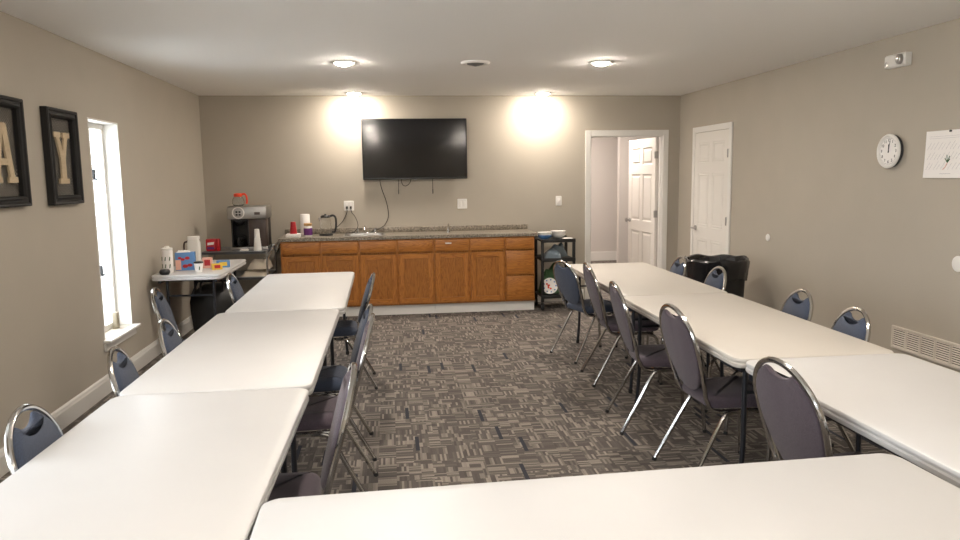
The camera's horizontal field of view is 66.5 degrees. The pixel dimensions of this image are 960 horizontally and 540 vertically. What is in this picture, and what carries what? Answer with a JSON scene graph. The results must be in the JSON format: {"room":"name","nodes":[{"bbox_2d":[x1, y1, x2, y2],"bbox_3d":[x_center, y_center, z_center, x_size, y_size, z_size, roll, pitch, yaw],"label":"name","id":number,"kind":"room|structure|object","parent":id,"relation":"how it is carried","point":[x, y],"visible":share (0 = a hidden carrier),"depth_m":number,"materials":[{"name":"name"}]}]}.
{"room":"meeting room","nodes":[
{"label":"meeting room","id":0,"kind":"room"},
{"bbox_2d":[0,11,209,448],"bbox_3d":[-2.589,-0.034,2.975,0.160,2.528,11.305,-2,7,-7],"label":"wall","id":1,"kind":"structure","parent":0,"point":[52,336],"depth_m":5.04,"materials":[{"name":"paint"}]},
{"bbox_2d":[0,95,31,207],"bbox_3d":[-2.634,-0.654,4.051,0.045,0.615,0.460,-2,7,-7],"label":"framed piece","id":2,"kind":"object","parent":1,"relation":"attached to","point":[24,198],"visible":1,"depth_m":4.18,"materials":[{"name":"black wood"}]},
{"bbox_2d":[39,106,83,205],"bbox_3d":[-2.727,-0.739,4.793,0.045,0.615,0.455,-2,7,-7],"label":"framed piece","id":3,"kind":"object","parent":1,"relation":"attached to","point":[47,113],"visible":1,"depth_m":4.77,"materials":[{"name":"black wood"}]},
{"bbox_2d":[0,316,192,477],"bbox_3d":[-2.486,1.147,3.138,0.016,0.140,11.305,-2,7,-7],"label":"baseboard","id":4,"kind":"structure","parent":1,"relation":"attached to","point":[70,411],"depth_m":5.18,"materials":[{"name":"white paint"}]},
{"bbox_2d":[87,117,140,351],"bbox_3d":[-2.893,-0.281,5.645,0.218,1.715,0.670,-2,7,-7],"label":"window","id":5,"kind":"structure","parent":1,"relation":"in","point":[107,139],"depth_m":5.89,"materials":[{"name":"white glass"}]},
{"bbox_2d":[111,312,119,328],"bbox_3d":[-2.919,0.404,5.869,0.040,0.130,0.055,-2,7,-7],"label":"box","id":6,"kind":"object","parent":5,"relation":"on","point":[115,315],"visible":1,"depth_m":5.85,"materials":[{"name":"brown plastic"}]},
{"bbox_2d":[199,96,680,298],"bbox_3d":[-0.358,-0.834,8.956,6.080,2.528,0.120,-2,7,-7],"label":"wall","id":7,"kind":"structure","parent":0,"point":[294,155],"depth_m":8.80,"materials":[{"name":"paint"}]},
{"bbox_2d":[344,201,353,210],"bbox_3d":[-1.566,-0.767,8.747,0.118,0.118,0.009,-2,7,-7],"label":"outlet","id":8,"kind":"object","parent":7,"relation":"attached to","point":[346,203],"visible":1,"depth_m":8.74,"materials":[{"name":"white plastic"}]},
{"bbox_2d":[285,224,527,234],"bbox_3d":[-0.864,-0.494,8.863,2.925,0.062,0.021,-2,7,-7],"label":"backsplash","id":9,"kind":"structure","parent":7,"relation":"attached to","point":[508,226],"depth_m":8.88,"materials":[{"name":"laminate"}]},
{"bbox_2d":[361,118,466,193],"bbox_3d":[-0.775,-1.354,8.736,1.244,0.887,0.078,-2,7,-7],"label":"television","id":10,"kind":"object","parent":7,"relation":"attached to","point":[405,148],"visible":1,"depth_m":8.69,"materials":[{"name":"black plastic"}]},
{"bbox_2d":[371,182,388,231],"bbox_3d":[-1.206,-0.771,8.769,0.221,0.627,0.024,-4,8,-21],"label":"cable","id":11,"kind":"object","parent":10,"relation":"hanging from","point":[380,182],"visible":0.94,"depth_m":8.79,"materials":[{"name":"black plastic"}]},
{"bbox_2d":[457,199,466,208],"bbox_3d":[-0.217,-0.806,8.912,0.118,0.118,0.009,-2,7,-7],"label":"wall plate","id":12,"kind":"object","parent":7,"relation":"attached to","point":[461,203],"visible":1,"depth_m":8.91,"materials":[{"name":"white plastic"}]},
{"bbox_2d":[556,196,561,205],"bbox_3d":[0.975,-0.855,9.051,0.075,0.118,0.017,-2,7,-7],"label":"light switch","id":13,"kind":"object","parent":7,"relation":"attached to","point":[558,198],"visible":1,"depth_m":9.05,"materials":[{"name":"white plastic"}]},
{"bbox_2d":[537,289,583,301],"bbox_3d":[0.943,0.321,9.197,0.735,0.140,0.016,-2,7,-7],"label":"baseboard","id":14,"kind":"structure","parent":7,"relation":"attached to","point":[538,297],"depth_m":9.19,"materials":[{"name":"white paint"}]},
{"bbox_2d":[585,130,668,298],"bbox_3d":[1.827,-0.691,9.248,1.060,2.110,0.156,-2,7,-7],"label":"trim","id":15,"kind":"structure","parent":7,"relation":"attached to","point":[663,135],"depth_m":9.14,"materials":[{"name":"white paint"}]},
{"bbox_2d":[625,137,657,265],"bbox_3d":[2.177,-0.733,9.832,0.179,2.020,0.906,-2,7,-10],"label":"door","id":16,"kind":"structure","parent":7,"relation":"in","point":[643,153],"depth_m":9.75,"materials":[{"name":"white paint"}]},
{"bbox_2d":[0,260,895,494],"bbox_3d":[1.708,0.885,5.680,9.289,0.100,15.660,-2,7,-7],"label":"floor","id":17,"kind":"structure","parent":0,"point":[460,398],"depth_m":4.92,"materials":[{"name":"carpet"}]},
{"bbox_2d":[4,404,63,474],"bbox_3d":[-1.227,0.857,2.480,0.551,0.857,0.452,-2,8,-13],"label":"banquet chair","id":18,"kind":"object","parent":17,"relation":"on","point":[42,430],"visible":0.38,"depth_m":2.33,"materials":[{"name":"fabric"}]},
{"bbox_2d":[107,346,138,396],"bbox_3d":[-1.344,0.751,3.318,0.551,0.857,0.452,-3,8,-16],"label":"banquet chair","id":19,"kind":"object","parent":17,"relation":"on","point":[122,373],"visible":0.27,"depth_m":3.14,"materials":[{"name":"fabric"}]},
{"bbox_2d":[0,388,308,539],"bbox_3d":[-0.966,0.963,2.078,0.762,0.735,1.830,-2,7,-6],"label":"folding table","id":20,"kind":"object","parent":17,"relation":"on","point":[193,465],"visible":0.9,"depth_m":2.14,"materials":[{"name":"plastic"}]},
{"bbox_2d":[151,287,186,341],"bbox_3d":[-1.947,0.532,5.080,0.551,0.857,0.452,-3,8,-15],"label":"banquet chair","id":21,"kind":"object","parent":17,"relation":"on","point":[162,309],"visible":0.34,"depth_m":4.93,"materials":[{"name":"fabric"}]},
{"bbox_2d":[157,319,181,356],"bbox_3d":[-1.400,0.672,3.938,0.551,0.857,0.452,-2,8,-13],"label":"banquet chair","id":22,"kind":"object","parent":17,"relation":"on","point":[169,339],"visible":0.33,"depth_m":3.76,"materials":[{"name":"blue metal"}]},
{"bbox_2d":[152,259,245,316],"bbox_3d":[-2.655,0.338,7.074,0.600,0.745,1.210,-2,7,-7],"label":"folding table","id":23,"kind":"object","parent":17,"relation":"on","point":[213,276],"visible":0.56,"depth_m":6.58,"materials":[{"name":"plastic"}]},
{"bbox_2d":[159,269,169,274],"bbox_3d":[-2.789,0.015,6.478,0.090,0.050,0.090,-2,7,-7],"label":"dish","id":24,"kind":"object","parent":23,"relation":"on","point":[162,271],"visible":1,"depth_m":6.45,"materials":[{"name":"black ceramic"}]},
{"bbox_2d":[161,246,173,272],"bbox_3d":[-2.817,-0.097,6.602,0.095,0.241,0.097,-2,7,-7],"label":"canister","id":25,"kind":"object","parent":23,"relation":"on","point":[167,252],"visible":0.91,"depth_m":6.57,"materials":[{"name":"white ceramic"}]},
{"bbox_2d":[175,251,195,270],"bbox_3d":[-2.728,-0.083,6.787,0.170,0.165,0.092,-3,8,-15],"label":"snack box","id":26,"kind":"object","parent":23,"relation":"on","point":[183,261],"visible":0.87,"depth_m":6.75,"materials":[{"name":"blue cardboard"}]},
{"bbox_2d":[175,260,181,269],"bbox_3d":[-2.773,-0.046,6.733,0.048,0.092,0.001,-3,8,-15],"label":"print","id":27,"kind":"object","parent":26,"relation":"attached to","point":[178,263],"depth_m":6.73,"materials":[{"name":"brown"}]},
{"bbox_2d":[176,250,190,252],"bbox_3d":[-2.744,-0.176,6.773,0.126,0.021,0.079,-3,8,-18],"label":"pile","id":28,"kind":"object","parent":26,"relation":"on","point":[178,251],"visible":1,"depth_m":6.75,"materials":[{"name":"white paper"}]},
{"bbox_2d":[178,257,191,267],"bbox_3d":[-2.716,-0.071,6.745,0.123,0.104,0.002,-3,8,-15],"label":"print","id":29,"kind":"object","parent":26,"relation":"attached to","point":[183,262],"depth_m":6.75,"materials":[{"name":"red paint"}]},
{"bbox_2d":[183,236,201,260],"bbox_3d":[-2.894,-0.205,7.351,0.165,0.267,0.080,-2,7,-7],"label":"jug","id":30,"kind":"object","parent":23,"relation":"on","point":[193,243],"visible":0.67,"depth_m":7.32,"materials":[{"name":"white plastic"}]},
{"bbox_2d":[193,261,202,271],"bbox_3d":[-2.546,-0.031,6.625,0.086,0.098,0.086,-2,7,-7],"label":"paper cup","id":31,"kind":"object","parent":23,"relation":"on","point":[198,265],"visible":1,"depth_m":6.60,"materials":[{"name":"white paper"}]},
{"bbox_2d":[202,257,212,267],"bbox_3d":[-2.572,-0.069,6.911,0.090,0.100,0.052,-3,8,-17],"label":"snack packet","id":32,"kind":"object","parent":23,"relation":"on","point":[207,261],"visible":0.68,"depth_m":6.89,"materials":[{"name":"brown"}]},
{"bbox_2d":[204,260,209,265],"bbox_3d":[-2.565,-0.068,6.886,0.052,0.055,0.001,-3,8,-17],"label":"print","id":33,"kind":"object","parent":32,"relation":"attached to","point":[206,262],"depth_m":6.89},
{"bbox_2d":[211,263,222,269],"bbox_3d":[-2.440,-0.032,6.790,0.090,0.055,0.052,-5,9,-32],"label":"snack packet","id":34,"kind":"object","parent":23,"relation":"on","point":[216,266],"visible":1,"depth_m":6.77,"materials":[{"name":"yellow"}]},
{"bbox_2d":[216,260,229,267],"bbox_3d":[-2.441,-0.059,6.959,0.120,0.065,0.062,-4,8,-22],"label":"snack packet","id":35,"kind":"object","parent":23,"relation":"on","point":[225,263],"visible":0.76,"depth_m":6.94,"materials":[{"name":"blue"}]},
{"bbox_2d":[190,280,232,331],"bbox_3d":[-2.600,0.374,7.241,0.428,0.630,0.467,-2,7,-7],"label":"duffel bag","id":36,"kind":"object","parent":17,"relation":"on","point":[202,307],"visible":0.56,"depth_m":7.04,"materials":[{"name":"black fabric"}]},
{"bbox_2d":[120,309,339,472],"bbox_3d":[-1.170,0.736,3.868,0.762,0.735,1.784,-2,7,-7],"label":"folding table","id":37,"kind":"object","parent":17,"relation":"on","point":[233,351],"visible":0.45,"depth_m":3.50,"materials":[{"name":"plastic"}]},
{"bbox_2d":[226,272,243,303],"bbox_3d":[-1.687,0.436,5.795,0.551,0.857,0.452,-2,7,-9],"label":"banquet chair","id":38,"kind":"object","parent":17,"relation":"on","point":[235,290],"visible":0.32,"depth_m":5.62,"materials":[{"name":"blue fabric"}]},
{"bbox_2d":[201,242,279,284],"bbox_3d":[-2.649,0.125,8.237,0.790,0.871,0.683,-2,7,-7],"label":"utility cart","id":39,"kind":"object","parent":17,"relation":"on","point":[224,250],"visible":0.32,"depth_m":7.95,"materials":[{"name":"grey metal"}]},
{"bbox_2d":[206,238,220,250],"bbox_3d":[-2.923,-0.276,8.027,0.145,0.132,0.085,-2,7,-10],"label":"packet","id":40,"kind":"object","parent":39,"relation":"on","point":[211,244],"visible":1,"depth_m":7.99,"materials":[{"name":"red"}]},
{"bbox_2d":[202,246,274,254],"bbox_3d":[-2.691,-0.221,8.188,0.690,0.030,0.600,-2,7,-7],"label":"shelf","id":41,"kind":"object","parent":39,"relation":"attached to","point":[224,250],"depth_m":7.92,"materials":[{"name":"grey metal"}]},
{"bbox_2d":[207,270,275,280],"bbox_3d":[-2.688,0.057,8.223,0.690,0.030,0.600,-2,7,-7],"label":"shelf","id":42,"kind":"object","parent":39,"relation":"attached to","point":[238,273],"depth_m":7.96,"materials":[{"name":"grey metal"}]},
{"bbox_2d":[227,205,272,249],"bbox_3d":[-2.570,-0.480,8.197,0.420,0.478,0.366,-2,7,-7],"label":"coffee machine","id":43,"kind":"object","parent":39,"relation":"on","point":[245,218],"visible":0.94,"depth_m":8.07,"materials":[{"name":"silver metal"}]},
{"bbox_2d":[232,193,247,205],"bbox_3d":[-2.685,-0.785,8.150,0.154,0.143,0.134,4,9,34],"label":"coffee pot","id":44,"kind":"object","parent":43,"relation":"on","point":[238,200],"visible":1,"depth_m":8.12,"materials":[{"name":"clear glass"}]},
{"bbox_2d":[234,221,245,224],"bbox_3d":[-2.663,-0.523,8.127,0.124,0.044,0.124,-2,7,-7],"label":"basket","id":45,"kind":"object","parent":43,"relation":"on","point":[235,222],"depth_m":8.09,"materials":[{"name":"black plastic"}]},
{"bbox_2d":[235,236,246,246],"bbox_3d":[-2.665,-0.321,8.134,0.134,0.119,0.155,4,9,34],"label":"coffee pot","id":46,"kind":"object","parent":43,"relation":"on","point":[240,241],"visible":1,"depth_m":8.10,"materials":[{"name":"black glass"}]},
{"bbox_2d":[241,269,270,276],"bbox_3d":[-2.495,0.015,8.160,0.294,0.071,0.345,-2,7,-7],"label":"folded towel","id":47,"kind":"object","parent":39,"relation":"on","point":[254,272],"visible":0.87,"depth_m":8.04,"materials":[{"name":"beige fabric"}]},
{"bbox_2d":[247,257,272,268],"bbox_3d":[-2.446,-0.086,8.149,0.252,0.123,0.262,-2,7,-7],"label":"filter","id":48,"kind":"object","parent":47,"relation":"on","point":[255,263],"visible":0.88,"depth_m":8.05,"materials":[{"name":"beige paper"}]},
{"bbox_2d":[254,229,261,250],"bbox_3d":[-2.436,-0.332,8.007,0.086,0.235,0.086,-2,7,-7],"label":"cup stack","id":49,"kind":"object","parent":39,"relation":"on","point":[257,241],"visible":1,"depth_m":7.98,"materials":[{"name":"white plastic"}]},
{"bbox_2d":[225,272,354,391],"bbox_3d":[-1.377,0.505,5.681,0.762,0.735,1.870,-2,7,-8],"label":"folding table","id":50,"kind":"object","parent":17,"relation":"on","point":[324,290],"visible":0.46,"depth_m":5.38,"materials":[{"name":"plastic"}]},
{"bbox_2d":[267,362,356,501],"bbox_3d":[-0.703,0.800,2.626,0.550,0.919,0.452,-2,7,-10],"label":"banquet chair","id":51,"kind":"object","parent":17,"relation":"on","point":[296,484],"visible":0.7,"depth_m":2.57,"materials":[{"name":"silver metal"}]},
{"bbox_2d":[280,240,360,316],"bbox_3d":[-1.824,0.076,8.518,0.861,0.874,0.572,-2,7,-7],"label":"base cabinet","id":52,"kind":"object","parent":17,"relation":"on","point":[307,256],"visible":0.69,"depth_m":8.22,"materials":[{"name":"brown wood"}]},
{"bbox_2d":[279,313,378,491],"bbox_3d":[-0.780,0.676,3.594,0.550,0.919,0.452,-2,7,-7],"label":"banquet chair","id":53,"kind":"object","parent":17,"relation":"on","point":[318,414],"visible":0.59,"depth_m":3.44,"materials":[{"name":"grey fabric"}]},
{"bbox_2d":[308,303,376,460],"bbox_3d":[-0.880,0.630,4.208,0.551,0.857,0.452,-2,7,-11],"label":"banquet chair","id":54,"kind":"object","parent":17,"relation":"on","point":[330,378],"visible":0.49,"depth_m":4.09,"materials":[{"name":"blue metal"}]},
{"bbox_2d":[333,272,377,389],"bbox_3d":[-1.065,0.453,5.599,0.551,0.857,0.452,-2,7,-10],"label":"banquet chair","id":55,"kind":"object","parent":17,"relation":"on","point":[344,328],"visible":0.62,"depth_m":5.46,"materials":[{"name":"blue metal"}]},
{"bbox_2d":[359,238,434,314],"bbox_3d":[-0.975,0.051,8.621,0.847,0.874,0.572,-2,7,-7],"label":"base cabinet","id":56,"kind":"object","parent":17,"relation":"on","point":[404,283],"visible":0.91,"depth_m":8.35,"materials":[{"name":"brown wood"}]},
{"bbox_2d":[278,224,536,241],"bbox_3d":[-0.828,-0.438,8.581,2.925,0.101,0.599,-2,7,-7],"label":"countertop","id":57,"kind":"structure","parent":56,"relation":"on","point":[508,230],"depth_m":8.63,"materials":[{"name":"laminate"}]},
{"bbox_2d":[286,233,301,236],"bbox_3d":[-2.117,-0.397,8.334,0.165,0.035,0.170,-2,7,-7],"label":"box","id":58,"kind":"object","parent":57,"relation":"on","point":[287,234],"visible":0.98,"depth_m":8.25,"materials":[{"name":"white cardboard"}]},
{"bbox_2d":[290,222,296,233],"bbox_3d":[-2.119,-0.481,8.312,0.080,0.135,0.080,-2,7,-7],"label":"cup stack","id":59,"kind":"object","parent":58,"relation":"on","point":[293,230],"visible":1,"depth_m":8.29,"materials":[{"name":"red plastic"}]},
{"bbox_2d":[300,214,309,235],"bbox_3d":[-2.037,-0.528,8.535,0.114,0.245,0.114,-2,7,-7],"label":"paper towel roll","id":60,"kind":"object","parent":57,"relation":"on","point":[304,218],"visible":0.7,"depth_m":8.49,"materials":[{"name":"white paper"}]},
{"bbox_2d":[304,223,312,236],"bbox_3d":[-1.963,-0.460,8.360,0.098,0.151,0.098,-2,7,-7],"label":"jar","id":61,"kind":"object","parent":57,"relation":"on","point":[308,232],"visible":1,"depth_m":8.32,"materials":[{"name":"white plastic"}]},
{"bbox_2d":[318,214,336,235],"bbox_3d":[-1.768,-0.524,8.457,0.186,0.250,0.156,-7,10,-41],"label":"coffee pot","id":62,"kind":"object","parent":57,"relation":"on","point":[325,221],"visible":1,"depth_m":8.40,"materials":[{"name":"clear glass"}]},
{"bbox_2d":[343,226,385,235],"bbox_3d":[-1.341,-0.393,8.517,0.484,0.224,0.422,-2,7,-7],"label":"sink","id":63,"kind":"object","parent":57,"relation":"in","point":[358,233],"visible":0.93,"depth_m":8.64,"materials":[{"name":"silver metal"}]},
{"bbox_2d":[343,233,385,235],"bbox_3d":[-1.336,-0.345,8.494,0.484,0.135,0.364,-2,7,-7],"label":"basin","id":64,"kind":"object","parent":63,"relation":"in","point":[356,234],"depth_m":8.63,"materials":[{"name":"silver metal"}]},
{"bbox_2d":[434,237,504,312],"bbox_3d":[-0.146,0.027,8.719,0.819,0.874,0.578,-2,7,-7],"label":"base cabinet","id":65,"kind":"object","parent":17,"relation":"on","point":[469,272],"visible":0.99,"depth_m":8.45,"materials":[{"name":"brown wood"}]},
{"bbox_2d":[505,236,534,310],"bbox_3d":[0.433,0.010,8.793,0.345,0.874,0.572,-2,7,-7],"label":"base cabinet","id":66,"kind":"object","parent":17,"relation":"on","point":[519,250],"visible":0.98,"depth_m":8.51,"materials":[{"name":"brown wood"}]},
{"bbox_2d":[534,236,575,310],"bbox_3d":[0.888,0.029,8.729,0.404,0.840,0.480,-2,7,-7],"label":"rolling cart","id":67,"kind":"object","parent":17,"relation":"on","point":[551,239],"visible":0.66,"depth_m":8.53,"materials":[{"name":"black"}]},
{"bbox_2d":[538,235,551,238],"bbox_3d":[0.758,-0.387,8.579,0.170,0.050,0.169,-2,7,-7],"label":"bowl","id":68,"kind":"object","parent":67,"relation":"on","point":[539,236],"visible":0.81,"depth_m":8.51,"materials":[{"name":"blue ceramic"}]},
{"bbox_2d":[538,262,558,293],"bbox_3d":[0.847,0.089,8.791,0.293,0.356,0.203,-2,7,-7],"label":"bag","id":69,"kind":"object","parent":67,"relation":"on","point":[548,273],"visible":0.41,"depth_m":8.72,"materials":[{"name":"green plastic"}]},
{"bbox_2d":[535,289,564,298],"bbox_3d":[0.892,0.281,8.760,0.400,0.042,0.444,-2,7,-7],"label":"shelf","id":70,"kind":"object","parent":67,"relation":"attached to","point":[555,295],"depth_m":8.54,"materials":[{"name":"black metal"}]},
{"bbox_2d":[544,278,557,293],"bbox_3d":[0.820,0.186,8.582,0.190,0.185,0.046,-2,7,-7],"label":"patterned plate","id":71,"kind":"object","parent":67,"relation":"on","point":[550,286],"visible":0.98,"depth_m":8.59,"materials":[{"name":"white ceramic"}]},
{"bbox_2d":[544,248,560,257],"bbox_3d":[0.846,-0.203,8.605,0.209,0.121,0.138,-2,7,-7],"label":"plastic bag","id":72,"kind":"object","parent":67,"relation":"on","point":[550,253],"visible":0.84,"depth_m":8.55,"materials":[{"name":"blue"}]},
{"bbox_2d":[534,236,575,242],"bbox_3d":[0.883,-0.366,8.676,0.400,0.042,0.444,-2,7,-7],"label":"shelf","id":73,"kind":"object","parent":67,"relation":"attached to","point":[551,240],"depth_m":8.47,"materials":[{"name":"black metal"}]},
{"bbox_2d":[535,254,575,261],"bbox_3d":[0.886,-0.145,8.705,0.400,0.042,0.444,-2,7,-7],"label":"shelf","id":74,"kind":"object","parent":67,"relation":"attached to","point":[537,256],"depth_m":8.50,"materials":[{"name":"black metal"}]},
{"bbox_2d":[552,234,565,237],"bbox_3d":[0.926,-0.401,8.689,0.184,0.045,0.183,-2,7,-7],"label":"bowl","id":75,"kind":"object","parent":67,"relation":"on","point":[553,236],"visible":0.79,"depth_m":8.63,"materials":[{"name":"white ceramic"}]},
{"bbox_2d":[551,242,567,256],"bbox_3d":[0.928,-0.248,8.794,0.230,0.160,0.158,-2,7,-7],"label":"plastic bag","id":76,"kind":"object","parent":67,"relation":"on","point":[560,248],"visible":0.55,"depth_m":8.74,"materials":[{"name":"blue"}]},
{"bbox_2d":[550,260,625,363],"bbox_3d":[0.941,0.326,6.375,0.551,0.857,0.452,-4,8,-23],"label":"banquet chair","id":77,"kind":"object","parent":17,"relation":"on","point":[567,281],"visible":0.75,"depth_m":6.25,"materials":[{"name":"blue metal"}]},
{"bbox_2d":[250,453,959,539],"bbox_3d":[0.393,0.987,1.749,1.840,0.735,0.762,-2,7,-8],"label":"folding table","id":78,"kind":"object","parent":17,"relation":"on","point":[878,496],"visible":1,"depth_m":1.86,"materials":[{"name":"plastic"}]},
{"bbox_2d":[580,262,662,386],"bbox_3d":[1.077,0.388,5.636,0.550,0.919,0.452,-1,7,-4],"label":"banquet chair","id":79,"kind":"object","parent":17,"relation":"on","point":[593,288],"visible":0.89,"depth_m":5.48,"materials":[{"name":"silver metal"}]},
{"bbox_2d":[569,262,726,393],"bbox_3d":[1.296,0.416,6.092,0.762,0.735,1.860,-2,7,-6],"label":"folding table","id":80,"kind":"object","parent":17,"relation":"on","point":[638,278],"visible":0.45,"depth_m":5.77,"materials":[{"name":"plastic"}]},
{"bbox_2d":[616,256,685,358],"bbox_3d":[1.509,0.309,6.451,0.551,0.857,0.452,-1,7,-1],"label":"banquet chair","id":81,"kind":"object","parent":17,"relation":"on","point":[680,269],"visible":0.25,"depth_m":6.33,"materials":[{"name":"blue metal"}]},
{"bbox_2d":[605,281,706,434],"bbox_3d":[1.098,0.519,4.621,0.550,0.919,0.452,-1,7,-2],"label":"banquet chair","id":82,"kind":"object","parent":17,"relation":"on","point":[652,356],"visible":0.77,"depth_m":4.47,"materials":[{"name":"grey fabric"}]},
{"bbox_2d":[646,266,726,382],"bbox_3d":[1.609,0.400,5.730,0.551,0.857,0.452,-1,7,-2],"label":"banquet chair","id":83,"kind":"object","parent":17,"relation":"on","point":[713,279],"visible":0.22,"depth_m":5.64,"materials":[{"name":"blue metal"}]},
{"bbox_2d":[684,254,749,297],"bbox_3d":[2.297,0.249,7.146,0.610,0.771,0.618,-2,7,-7],"label":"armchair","id":84,"kind":"object","parent":17,"relation":"on","point":[698,266],"visible":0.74,"depth_m":6.90,"materials":[{"name":"black leather"}]},
{"bbox_2d":[652,303,782,466],"bbox_3d":[1.239,0.619,3.829,0.550,0.919,0.452,-2,7,-9],"label":"banquet chair","id":85,"kind":"object","parent":17,"relation":"on","point":[679,339],"visible":0.84,"depth_m":3.72,"materials":[{"name":"grey fabric"}]},
{"bbox_2d":[624,293,893,463],"bbox_3d":[1.468,0.647,4.284,0.790,0.735,1.770,-2,7,-6],"label":"folding table","id":86,"kind":"object","parent":17,"relation":"on","point":[733,329],"visible":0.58,"depth_m":3.88,"materials":[{"name":"plastic"}]},
{"bbox_2d":[704,288,813,434],"bbox_3d":[1.749,0.545,4.590,0.551,0.857,0.452,-1,7,1],"label":"banquet chair","id":87,"kind":"object","parent":17,"relation":"on","point":[793,305],"visible":0.34,"depth_m":4.49,"materials":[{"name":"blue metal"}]},
{"bbox_2d":[753,356,863,460],"bbox_3d":[1.328,0.761,2.715,0.550,0.919,0.452,-2,7,-10],"label":"banquet chair","id":88,"kind":"object","parent":17,"relation":"on","point":[793,420],"visible":0.48,"depth_m":2.62,"materials":[{"name":"grey fabric"}]},
{"bbox_2d":[746,306,870,461],"bbox_3d":[1.762,0.625,3.971,0.551,0.857,0.452,0,7,3],"label":"banquet chair","id":89,"kind":"object","parent":17,"relation":"on","point":[845,323],"visible":0.27,"depth_m":3.84,"materials":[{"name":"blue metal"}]},
{"bbox_2d":[746,353,959,487],"bbox_3d":[1.691,0.873,2.502,0.790,0.735,1.830,-2,7,-7],"label":"folding table","id":90,"kind":"object","parent":17,"relation":"on","point":[908,406],"visible":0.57,"depth_m":2.69,"materials":[{"name":"plastic"}]},
{"bbox_2d":[0,0,959,95],"bbox_3d":[0.333,-1.421,3.145,6.080,0.100,11.585,-2,7,-7],"label":"ceiling","id":91,"kind":"structure","parent":0,"point":[198,47],"depth_m":5.14,"materials":[{"name":"white paint"}]},
{"bbox_2d":[330,60,356,65],"bbox_3d":[-1.134,-1.712,6.091,0.220,0.034,0.220,-2,7,-7],"label":"recessed light","id":92,"kind":"object","parent":91,"relation":"in","point":[336,62],"visible":1,"depth_m":6.04,"materials":[{"name":"white glass"}]},
{"bbox_2d":[344,92,362,95],"bbox_3d":[-1.434,-1.996,8.323,0.220,0.034,0.220,-2,7,-7],"label":"recessed light","id":93,"kind":"object","parent":91,"relation":"in","point":[348,93],"visible":1,"depth_m":8.27,"materials":[{"name":"white glass"}]},
{"bbox_2d":[461,60,489,66],"bbox_3d":[-0.038,-1.739,6.184,0.248,0.035,0.248,-2,7,-7],"label":"ceiling vent","id":94,"kind":"object","parent":91,"relation":"in","point":[471,63],"visible":1,"depth_m":6.13,"materials":[{"name":"white metal"}]},
{"bbox_2d":[534,92,551,95],"bbox_3d":[0.739,-2.059,8.587,0.220,0.034,0.220,-2,7,-7],"label":"recessed light","id":95,"kind":"object","parent":91,"relation":"in","point":[536,93],"visible":1,"depth_m":8.54,"materials":[{"name":"white plastic"}]},
{"bbox_2d":[588,60,613,65],"bbox_3d":[1.039,-1.765,6.275,0.220,0.034,0.220,-2,7,-7],"label":"recessed light","id":96,"kind":"object","parent":91,"relation":"in","point":[596,62],"visible":1,"depth_m":6.23,"materials":[{"name":"white glass"}]},
{"bbox_2d":[591,137,617,251],"bbox_3d":[2.808,-1.452,13.424,5.100,2.528,0.100,-2,7,-7],"label":"wall","id":97,"kind":"structure","parent":0,"point":[604,150],"depth_m":13.31,"materials":[{"name":"grey paint"}]},
{"bbox_2d":[591,251,616,260],"bbox_3d":[2.831,-0.273,13.517,5.100,0.165,0.018,-2,7,-7],"label":"baseboard","id":98,"kind":"structure","parent":97,"relation":"attached to","point":[607,255],"depth_m":13.44,"materials":[{"name":"white paint"}]},
{"bbox_2d":[617,137,658,266],"bbox_3d":[3.864,-1.226,11.554,3.470,2.528,0.100,-2,7,-7],"label":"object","id":99,"kind":"structure","parent":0,"point":[623,142],"depth_m":11.32,"materials":[{"name":"grey paint"}]},
{"bbox_2d":[677,18,959,371],"bbox_3d":[3.279,-0.205,3.689,0.171,2.528,11.305,-2,7,-7],"label":"wall","id":100,"kind":"structure","parent":0,"point":[847,229],"depth_m":5.83,"materials":[{"name":"paint"}]},
{"bbox_2d":[690,129,728,255],"bbox_3d":[2.589,-0.552,8.349,0.072,2.025,0.872,-2,7,-7],"label":"door","id":101,"kind":"structure","parent":100,"relation":"in","point":[712,147],"depth_m":8.29,"materials":[{"name":"white paint"}]},
{"bbox_2d":[690,122,732,254],"bbox_3d":[2.617,-0.583,8.350,0.018,2.105,1.010,-2,7,-7],"label":"trim","id":102,"kind":"structure","parent":100,"relation":"attached to","point":[729,125],"depth_m":7.92,"materials":[{"name":"white paint"}]},
{"bbox_2d":[877,134,903,167],"bbox_3d":[2.965,-0.860,5.296,0.047,0.247,0.247,-2,7,-7],"label":"wall clock","id":103,"kind":"object","parent":100,"relation":"attached to","point":[890,149],"visible":1,"depth_m":5.28,"materials":[{"name":"grey plastic"}]},
{"bbox_2d":[884,52,911,68],"bbox_3d":[2.943,-1.483,5.184,0.081,0.090,0.216,-2,7,-7],"label":"emergency light","id":104,"kind":"object","parent":100,"relation":"attached to","point":[902,59],"visible":1,"depth_m":5.12,"materials":[{"name":"white plastic"}]},
{"bbox_2d":[891,325,959,369],"bbox_3d":[3.076,0.545,4.869,0.011,0.166,1.000,-2,7,-7],"label":"air vent","id":105,"kind":"object","parent":100,"relation":"in","point":[947,353],"visible":1,"depth_m":5.01,"materials":[{"name":"white metal"}]},
{"bbox_2d":[923,129,959,177],"bbox_3d":[3.049,-0.754,4.756,0.015,0.310,0.450,-2,7,-7],"label":"calendar","id":106,"kind":"object","parent":100,"relation":"attached to","point":[942,151],"visible":1,"depth_m":4.82,"materials":[{"name":"white paper"}]},
{"label":"outside","id":107,"kind":"structure","parent":0,"visible":0},
{"bbox_2d":[98,235,109,322],"bbox_3d":[-16.314,1.940,0.739,27.691,0.150,45.000,-2,7,-7],"label":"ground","id":108,"kind":"structure","parent":107,"point":[100,237],"depth_m":12.78,"materials":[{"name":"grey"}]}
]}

